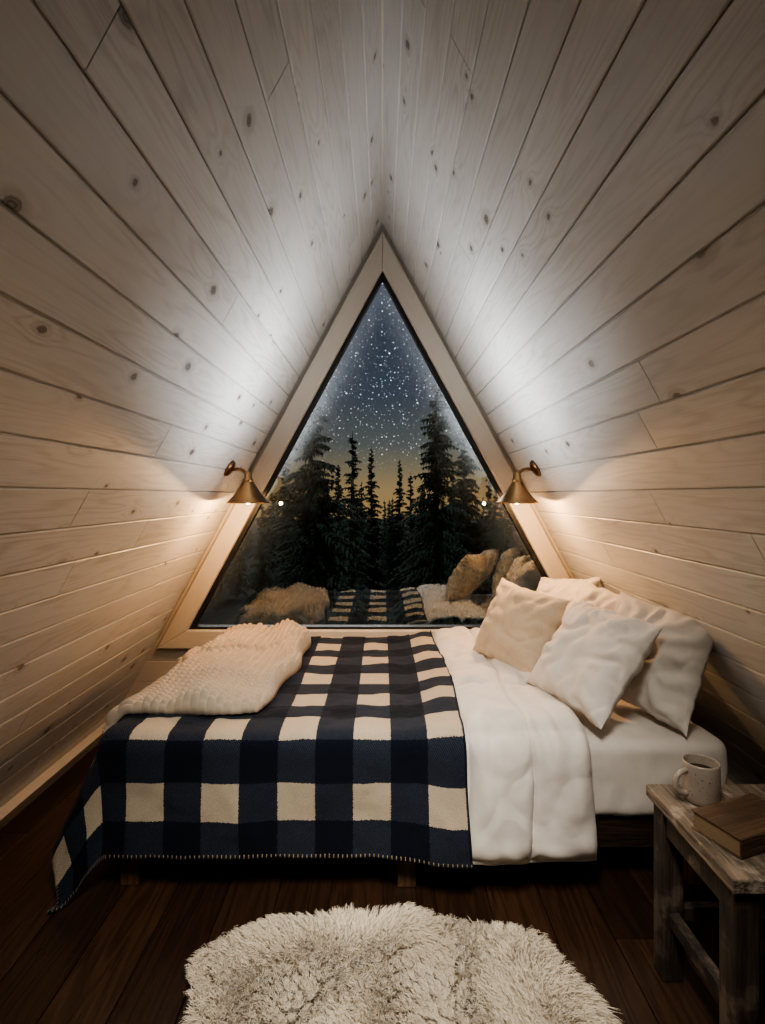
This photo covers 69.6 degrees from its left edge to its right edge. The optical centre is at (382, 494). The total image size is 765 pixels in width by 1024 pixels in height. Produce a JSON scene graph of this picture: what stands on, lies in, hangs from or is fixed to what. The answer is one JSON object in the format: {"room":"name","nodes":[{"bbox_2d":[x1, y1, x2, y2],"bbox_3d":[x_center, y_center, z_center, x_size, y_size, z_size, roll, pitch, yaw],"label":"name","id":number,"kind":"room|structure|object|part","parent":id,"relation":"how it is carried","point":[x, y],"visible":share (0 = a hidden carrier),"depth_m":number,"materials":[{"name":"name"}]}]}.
{"room":"attic bedroom","nodes":[
{"label":"attic bedroom","id":0,"kind":"room"},
{"bbox_2d":[0,0,381,807],"bbox_3d":[-0.905,-0.166,0.800,1.805,3.224,5.600,0,0,0],"label":"wall","id":1,"kind":"structure","parent":0,"point":[191,190],"depth_m":1.65,"materials":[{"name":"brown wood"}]},
{"bbox_2d":[0,722,105,828],"bbox_3d":[-1.665,1.410,0.749,0.100,0.078,5.498,0,0,0],"label":"baseboard","id":2,"kind":"structure","parent":1,"relation":"attached to","point":[14,806],"depth_m":2.69,"materials":[{"name":"beige wood"}]},
{"bbox_2d":[224,460,269,503],"bbox_3d":[-0.752,-0.072,3.040,0.253,0.244,0.235,0,0,0],"label":"wall sconce","id":3,"kind":"object","parent":1,"relation":"attached to","point":[248,492],"visible":1,"depth_m":3.00,"materials":[{"name":"brown metal"}]},
{"bbox_3d":[-0.786,-0.118,3.051,0.107,0.071,0.022,0,0,12],"label":"arm","id":4,"kind":"part","parent":3,"relation":"part of","materials":[{"name":"brown metal"}]},
{"bbox_2d":[243,471,252,481],"bbox_3d":[-0.743,-0.097,3.040,0.054,0.064,0.054,0,0,0],"label":"socket","id":5,"kind":"object","parent":3,"relation":"attached to","point":[247,474],"depth_m":3.02,"materials":[{"name":"gold metal"}]},
{"bbox_3d":[-0.743,-0.015,3.040,0.235,0.122,0.235,0,0,0],"label":"lamp shade","id":6,"kind":"part","parent":3,"relation":"part of","materials":[{"name":"gold metal"}]},
{"bbox_2d":[382,0,382,223],"bbox_3d":[0.000,-1.752,0.800,0.200,0.056,5.600,0,0,0],"label":"trim","id":7,"kind":"structure","parent":1,"relation":"attached to","point":[382,0],"depth_m":2.48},
{"bbox_2d":[125,224,573,698],"bbox_3d":[0.000,-0.139,3.550,3.440,3.178,0.100,0,0,0],"label":"wall","id":8,"kind":"structure","parent":0,"point":[159,662],"depth_m":3.50,"materials":[{"name":"beige wood"}]},
{"bbox_2d":[157,232,569,648],"bbox_3d":[0.000,-0.346,3.511,2.846,2.632,0.097,0,0,0],"label":"window","id":9,"kind":"structure","parent":8,"relation":"in","point":[382,265],"depth_m":3.46,"materials":[{"name":"beige wood"}]},
{"bbox_3d":[-0.711,-0.347,3.493,1.423,2.629,0.055,0,0,0],"label":"casing","id":10,"kind":"part","parent":9,"relation":"part of","materials":[{"name":"beige wood"}]},
{"bbox_3d":[0.000,0.912,3.491,2.844,0.115,0.057,0,0,0],"label":"sill","id":11,"kind":"part","parent":9,"relation":"part of","materials":[{"name":"beige wood"}]},
{"bbox_3d":[0.711,-0.347,3.493,1.423,2.629,0.055,0,0,0],"label":"casing","id":12,"kind":"part","parent":9,"relation":"part of","materials":[{"name":"beige wood"}]},
{"bbox_2d":[0,745,764,1023],"bbox_3d":[0.000,1.500,0.800,3.800,0.100,5.600,0,0,0],"label":"floor","id":13,"kind":"structure","parent":0,"point":[115,953],"depth_m":1.92,"materials":[{"name":"brown wood"}]},
{"bbox_2d":[179,902,622,1023],"bbox_3d":[0.028,1.417,1.434,1.266,0.059,0.971,0,0,0],"label":"rug","id":14,"kind":"object","parent":13,"relation":"on","point":[410,965],"visible":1,"depth_m":1.62,"materials":[{"name":"beige fur"}]},
{"bbox_2d":[120,695,727,886],"bbox_3d":[0.114,1.171,2.711,2.333,0.558,1.441,0,0,0],"label":"bed","id":15,"kind":"object","parent":13,"relation":"on","point":[634,749],"visible":0.05,"depth_m":2.02,"materials":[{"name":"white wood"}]},
{"bbox_3d":[-0.940,1.375,2.075,0.070,0.150,0.070,0,0,0],"label":"leg","id":16,"kind":"part","parent":15,"relation":"part of","materials":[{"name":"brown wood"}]},
{"bbox_2d":[47,630,472,913],"bbox_3d":[-0.441,1.136,2.646,1.530,0.611,1.513,0,0,0],"label":"blanket","id":17,"kind":"object","parent":15,"relation":"on","point":[361,752],"visible":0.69,"depth_m":1.98,"materials":[{"name":"fabric"}]},
{"bbox_2d":[101,618,310,736],"bbox_3d":[-0.759,0.889,2.767,0.698,0.295,1.273,0,0,3],"label":"throw","id":18,"kind":"object","parent":17,"relation":"on","point":[243,669],"visible":0.93,"depth_m":2.46,"materials":[{"name":"beige fabric"}]},
{"bbox_3d":[0.090,1.375,2.065,0.070,0.150,0.070,0,0,0],"label":"leg","id":19,"kind":"part","parent":15,"relation":"part of","materials":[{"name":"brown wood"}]},
{"bbox_2d":[432,626,597,865],"bbox_3d":[0.483,1.055,2.633,0.574,0.515,1.497,0,0,0],"label":"duvet","id":20,"kind":"object","parent":15,"relation":"on","point":[531,799],"visible":0.69,"depth_m":1.93,"materials":[{"name":"white fabric"}]},
{"bbox_2d":[472,578,569,672],"bbox_3d":[0.667,0.648,2.700,0.240,0.414,0.501,0,0,-28],"label":"cushion","id":21,"kind":"object","parent":20,"relation":"on","point":[518,623],"visible":0.84,"depth_m":2.61,"materials":[{"name":"beige fabric"}]},
{"bbox_2d":[537,577,599,629],"bbox_3d":[1.007,0.665,3.109,0.250,0.438,0.483,0,0,-31],"label":"pillow","id":22,"kind":"object","parent":15,"relation":"on","point":[557,588],"visible":0.29,"depth_m":3.08,"materials":[{"name":"white fabric"}]},
{"bbox_2d":[560,578,619,626],"bbox_3d":[1.063,0.664,2.721,0.242,0.434,0.481,0,0,-15],"label":"pillow","id":23,"kind":"object","parent":15,"relation":"on","point":[599,597],"visible":0.19,"depth_m":2.75,"materials":[{"name":"white fabric"}]},
{"bbox_2d":[525,598,663,728],"bbox_3d":[0.841,0.660,2.248,0.323,0.373,0.485,0,0,-17],"label":"pillow","id":24,"kind":"object","parent":15,"relation":"on","point":[589,663],"visible":1,"depth_m":2.13,"materials":[{"name":"white fabric"}]},
{"bbox_3d":[0.120,1.240,2.710,2.240,0.120,1.360,0,0,0],"label":"frame","id":25,"kind":"part","parent":15,"relation":"part of","materials":[{"name":"brown wood"}]},
{"bbox_3d":[0.115,1.045,2.711,2.330,0.307,1.440,0,0,0],"label":"mattress","id":26,"kind":"part","parent":15,"relation":"part of","materials":[{"name":"white fabric"}]},
{"bbox_2d":[614,591,713,736],"bbox_3d":[1.094,0.659,2.249,0.237,0.451,0.505,0,0,-20],"label":"pillow","id":27,"kind":"object","parent":15,"relation":"on","point":[667,687],"visible":0.6,"depth_m":2.09,"materials":[{"name":"white fabric"}]},
{"bbox_3d":[1.170,1.375,2.075,0.070,0.150,0.070,0,0,0],"label":"leg","id":28,"kind":"part","parent":15,"relation":"part of","materials":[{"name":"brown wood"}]},
{"bbox_2d":[646,784,764,1023],"bbox_3d":[1.020,1.175,1.500,0.400,0.550,0.430,0,0,0],"label":"side table","id":29,"kind":"object","parent":13,"relation":"on","point":[738,884],"visible":0.83,"depth_m":1.47,"materials":[{"name":"brown wood"}]},
{"bbox_3d":[0.865,1.193,1.665,0.062,0.514,0.062,0,0,0],"label":"leg","id":30,"kind":"part","parent":29,"relation":"part of","materials":[{"name":"brown wood"}]},
{"bbox_2d":[673,753,720,806],"bbox_3d":[0.923,0.841,1.625,0.133,0.116,0.101,0,0,17],"label":"mug","id":31,"kind":"object","parent":29,"relation":"on","point":[700,774],"visible":0.98,"depth_m":1.59,"materials":[{"name":"ceramic"}]},
{"bbox_3d":[0.869,0.838,1.605,0.048,0.083,0.015,0,0,-12],"label":"handle","id":32,"kind":"part","parent":31,"relation":"part of","materials":[{"name":"ceramic"}]},
{"bbox_2d":[691,793,764,859],"bbox_3d":[0.969,0.874,1.461,0.235,0.050,0.143,0,0,-20],"label":"book","id":33,"kind":"object","parent":29,"relation":"on","point":[737,824],"visible":1,"depth_m":1.43,"materials":[{"name":"brown leather"}]},
{"bbox_3d":[0.865,1.193,1.335,0.062,0.514,0.062,0,0,0],"label":"leg","id":34,"kind":"part","parent":29,"relation":"part of","materials":[{"name":"brown wood"}]},
{"bbox_3d":[1.175,1.193,1.665,0.062,0.514,0.062,0,0,0],"label":"leg","id":35,"kind":"part","parent":29,"relation":"part of","materials":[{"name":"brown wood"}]},
{"bbox_2d":[383,0,764,783],"bbox_3d":[0.905,-0.166,0.800,1.805,3.224,5.600,0,0,0],"label":"wall","id":36,"kind":"structure","parent":0,"point":[574,190],"depth_m":1.61,"materials":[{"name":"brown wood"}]},
{"bbox_2d":[495,460,540,503],"bbox_3d":[0.752,-0.072,3.040,0.253,0.244,0.235,0,0,0],"label":"wall sconce","id":37,"kind":"object","parent":36,"relation":"attached to","point":[516,492],"visible":1,"depth_m":3.00,"materials":[{"name":"brown metal"}]},
{"bbox_2d":[512,471,521,481],"bbox_3d":[0.743,-0.097,3.040,0.054,0.064,0.054,0,0,0],"label":"socket","id":38,"kind":"object","parent":37,"relation":"attached to","point":[517,474],"depth_m":3.02,"materials":[{"name":"gold metal"}]},
{"bbox_3d":[0.743,-0.015,3.040,0.235,0.122,0.235,0,0,0],"label":"lamp shade","id":39,"kind":"part","parent":37,"relation":"part of","materials":[{"name":"gold metal"}]},
{"bbox_3d":[0.786,-0.118,3.051,0.107,0.071,0.022,0,0,-12],"label":"arm","id":40,"kind":"part","parent":37,"relation":"part of","materials":[{"name":"brown metal"}]},
{"bbox_2d":[727,777,734,784],"bbox_3d":[1.665,1.410,0.749,0.100,0.078,5.498,0,0,0],"label":"baseboard","id":41,"kind":"structure","parent":36,"relation":"attached to","point":[729,781],"depth_m":2.63,"materials":[{"name":"brown wood"}]},
{"label":"outside","id":42,"kind":"structure","parent":0,"visible":0},
{"bbox_2d":[198,518,540,624],"bbox_3d":[0.000,3.867,39.200,80.000,1.690,70.000,0,0,0],"label":"ground","id":43,"kind":"structure","parent":42,"point":[223,613],"depth_m":24.17,"materials":[{"name":"black"}]},
{"bbox_2d":[209,594,221,608],"bbox_3d":[-7.047,2.077,20.482,1.930,5.302,1.884,0,0,-41],"label":"spruce tree","id":44,"kind":"object","parent":43,"relation":"on","point":[214,598],"visible":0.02,"depth_m":20.57,"materials":[{"name":"green plant"}]},
{"bbox_2d":[225,542,248,598],"bbox_3d":[-6.250,2.057,23.574,1.131,5.363,0.993,0,0,-22],"label":"spruce tree","id":45,"kind":"object","parent":43,"relation":"on","point":[235,588],"visible":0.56,"depth_m":23.48,"materials":[{"name":"green plant"}]},
{"bbox_2d":[232,541,249,578],"bbox_3d":[-7.549,2.403,28.857,1.002,4.557,1.140,0,0,44],"label":"spruce tree","id":46,"kind":"object","parent":43,"relation":"on","point":[241,553],"visible":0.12,"depth_m":28.84,"materials":[{"name":"green plant"}]},
{"bbox_2d":[243,528,253,547],"bbox_3d":[-10.006,2.175,40.783,0.916,3.852,1.041,0,0,29],"label":"spruce tree","id":47,"kind":"object","parent":43,"relation":"on","point":[248,539],"visible":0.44,"depth_m":40.72,"materials":[{"name":"green plant"}]},
{"bbox_2d":[233,504,284,624],"bbox_3d":[-2.027,2.292,9.049,1.665,4.683,1.442,0,0,42],"label":"spruce tree","id":48,"kind":"object","parent":43,"relation":"on","point":[260,613],"visible":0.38,"depth_m":8.96,"materials":[{"name":"green plant"}]},
{"bbox_2d":[254,489,284,604],"bbox_3d":[-4.168,2.206,20.933,1.484,4.917,1.450,0,0,-35],"label":"spruce tree","id":49,"kind":"object","parent":43,"relation":"on","point":[268,543],"visible":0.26,"depth_m":20.84,"materials":[{"name":"green plant"}]},
{"bbox_2d":[266,456,306,624],"bbox_3d":[-2.650,1.714,14.948,1.890,6.230,1.846,0,0,-13],"label":"spruce tree","id":50,"kind":"object","parent":43,"relation":"on","point":[288,535],"visible":0.15,"depth_m":14.95,"materials":[{"name":"green plant"}]},
{"bbox_2d":[255,403,381,624],"bbox_3d":[-1.320,1.163,11.050,2.767,6.997,2.704,0,0,-27],"label":"spruce tree","id":51,"kind":"object","parent":43,"relation":"on","point":[313,572],"visible":0.9,"depth_m":10.84,"materials":[{"name":"green plant"}]},
{"bbox_2d":[319,477,339,624],"bbox_3d":[-1.865,2.015,17.920,1.438,5.448,1.661,0,0,4],"label":"spruce tree","id":52,"kind":"object","parent":43,"relation":"on","point":[329,531],"visible":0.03,"depth_m":17.96,"materials":[{"name":"green plant"}]},
{"bbox_2d":[331,461,348,579],"bbox_3d":[-1.621,1.790,19.952,1.626,6.027,1.587,0,0,-21],"label":"spruce tree","id":53,"kind":"object","parent":43,"relation":"on","point":[338,519],"visible":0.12,"depth_m":19.97,"materials":[{"name":"green plant"}]},
{"bbox_2d":[324,427,384,624],"bbox_3d":[-0.924,1.460,15.944,2.103,6.852,1.896,0,0,18],"label":"spruce tree","id":54,"kind":"object","parent":43,"relation":"on","point":[352,524],"visible":0.64,"depth_m":15.93,"materials":[{"name":"green plant"}]},
{"bbox_2d":[348,480,368,582],"bbox_3d":[-0.889,2.039,23.962,1.430,5.430,1.465,0,0,10],"label":"spruce tree","id":55,"kind":"object","parent":43,"relation":"on","point":[361,489],"visible":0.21,"depth_m":23.96,"materials":[{"name":"green plant"}]},
{"bbox_2d":[356,444,390,624],"bbox_3d":[-0.366,1.537,17.451,1.590,6.289,1.553,0,0,-26],"label":"spruce tree","id":56,"kind":"object","parent":43,"relation":"on","point":[374,532],"visible":0.77,"depth_m":17.43,"materials":[{"name":"green plant"}]},
{"bbox_2d":[376,498,388,578],"bbox_3d":[0.099,2.509,29.950,1.329,4.738,1.167,0,0,21],"label":"spruce tree","id":57,"kind":"object","parent":43,"relation":"on","point":[384,515],"visible":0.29,"depth_m":29.96,"materials":[{"name":"green plant"}]},
{"bbox_2d":[379,499,396,584],"bbox_3d":[0.331,2.514,27.752,1.672,4.710,1.633,0,0,-20],"label":"spruce tree","id":58,"kind":"object","parent":43,"relation":"on","point":[385,570],"visible":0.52,"depth_m":27.73,"materials":[{"name":"green plant"}]},
{"bbox_2d":[390,496,397,563],"bbox_3d":[0.664,2.283,34.011,1.094,4.442,1.246,0,0,-4],"label":"spruce tree","id":59,"kind":"object","parent":43,"relation":"on","point":[392,500],"visible":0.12,"depth_m":33.98,"materials":[{"name":"green plant"}]},
{"bbox_2d":[380,456,418,608],"bbox_3d":[0.611,1.658,19.039,1.416,6.001,1.383,0,0,-13],"label":"spruce tree","id":60,"kind":"object","parent":43,"relation":"on","point":[399,536],"visible":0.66,"depth_m":18.94,"materials":[{"name":"green plant"}]},
{"bbox_2d":[391,470,422,607],"bbox_3d":[1.060,1.930,22.017,1.446,5.868,1.646,0,0,25],"label":"spruce tree","id":61,"kind":"object","parent":43,"relation":"on","point":[410,499],"visible":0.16,"depth_m":21.96,"materials":[{"name":"green plant"}]},
{"bbox_2d":[415,480,427,569],"bbox_3d":[1.818,1.989,24.942,1.810,5.370,1.768,0,0,-45],"label":"spruce tree","id":62,"kind":"object","parent":43,"relation":"on","point":[421,493],"visible":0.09,"depth_m":24.95,"materials":[{"name":"green plant"}]},
{"bbox_2d":[368,382,496,624],"bbox_3d":[0.971,1.032,11.523,3.328,7.279,2.882,0,0,13],"label":"spruce tree","id":63,"kind":"object","parent":43,"relation":"on","point":[439,597],"visible":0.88,"depth_m":11.33,"materials":[{"name":"green plant"}]},
{"bbox_2d":[439,494,447,544],"bbox_3d":[4.278,1.961,38.287,1.761,4.921,1.803,0,0,11],"label":"spruce tree","id":64,"kind":"object","parent":43,"relation":"on","point":[442,494],"visible":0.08,"depth_m":38.29,"materials":[{"name":"green plant"}]},
{"bbox_2d":[446,462,471,603],"bbox_3d":[2.395,1.754,18.558,1.272,5.782,1.469,0,0,39],"label":"spruce tree","id":65,"kind":"object","parent":43,"relation":"on","point":[452,484],"visible":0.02,"depth_m":18.48,"materials":[{"name":"green plant"}]},
{"bbox_2d":[446,429,497,624],"bbox_3d":[2.158,1.353,14.584,2.045,6.943,2.092,0,0,-3],"label":"spruce tree","id":66,"kind":"object","parent":43,"relation":"on","point":[472,530],"visible":0.49,"depth_m":14.39,"materials":[{"name":"green plant"}]},
{"bbox_2d":[467,504,482,600],"bbox_3d":[3.948,2.382,22.942,1.331,4.600,1.169,0,0,9],"label":"spruce tree","id":67,"kind":"object","parent":43,"relation":"on","point":[477,519],"visible":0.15,"depth_m":22.82,"materials":[{"name":"green plant"}]},
{"bbox_2d":[481,497,486,553],"bbox_3d":[6.733,2.233,37.049,0.934,4.525,1.061,0,0,29],"label":"spruce tree","id":68,"kind":"object","parent":43,"relation":"on","point":[483,497],"visible":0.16,"depth_m":37.01,"materials":[{"name":"green plant"}]},
{"bbox_2d":[474,479,499,623],"bbox_3d":[2.733,1.943,14.014,1.149,5.680,1.122,0,0,24],"label":"spruce tree","id":69,"kind":"object","parent":43,"relation":"on","point":[487,558],"visible":0.41,"depth_m":13.96,"materials":[{"name":"green plant"}]},
{"bbox_2d":[482,488,502,564],"bbox_3d":[6.699,1.975,32.447,1.941,5.341,1.895,0,0,9],"label":"spruce tree","id":70,"kind":"object","parent":43,"relation":"on","point":[493,526],"visible":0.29,"depth_m":32.35,"materials":[{"name":"green plant"}]},
{"bbox_2d":[474,504,526,622],"bbox_3d":[1.818,2.218,8.539,1.612,4.534,1.396,0,0,34],"label":"spruce tree","id":71,"kind":"object","parent":43,"relation":"on","point":[504,561],"visible":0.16,"depth_m":8.47,"materials":[{"name":"green plant"}]},
{"bbox_2d":[491,503,514,583],"bbox_3d":[5.340,2.473,25.039,1.478,4.392,1.514,0,0,-24],"label":"spruce tree","id":72,"kind":"object","parent":43,"relation":"on","point":[500,514],"visible":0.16,"depth_m":24.98,"materials":[{"name":"green plant"}]},
{"bbox_2d":[506,515,515,541],"bbox_3d":[10.444,1.713,45.728,1.367,5.054,1.556,0,0,11],"label":"spruce tree","id":73,"kind":"object","parent":43,"relation":"on","point":[509,526],"visible":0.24,"depth_m":45.65,"materials":[{"name":"green plant"}]},
{"bbox_2d":[513,532,534,576],"bbox_3d":[7.550,2.013,29.592,1.316,5.452,1.156,0,0,-33],"label":"spruce tree","id":74,"kind":"object","parent":43,"relation":"on","point":[524,563],"visible":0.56,"depth_m":29.50,"materials":[{"name":"green plant"}]}
]}

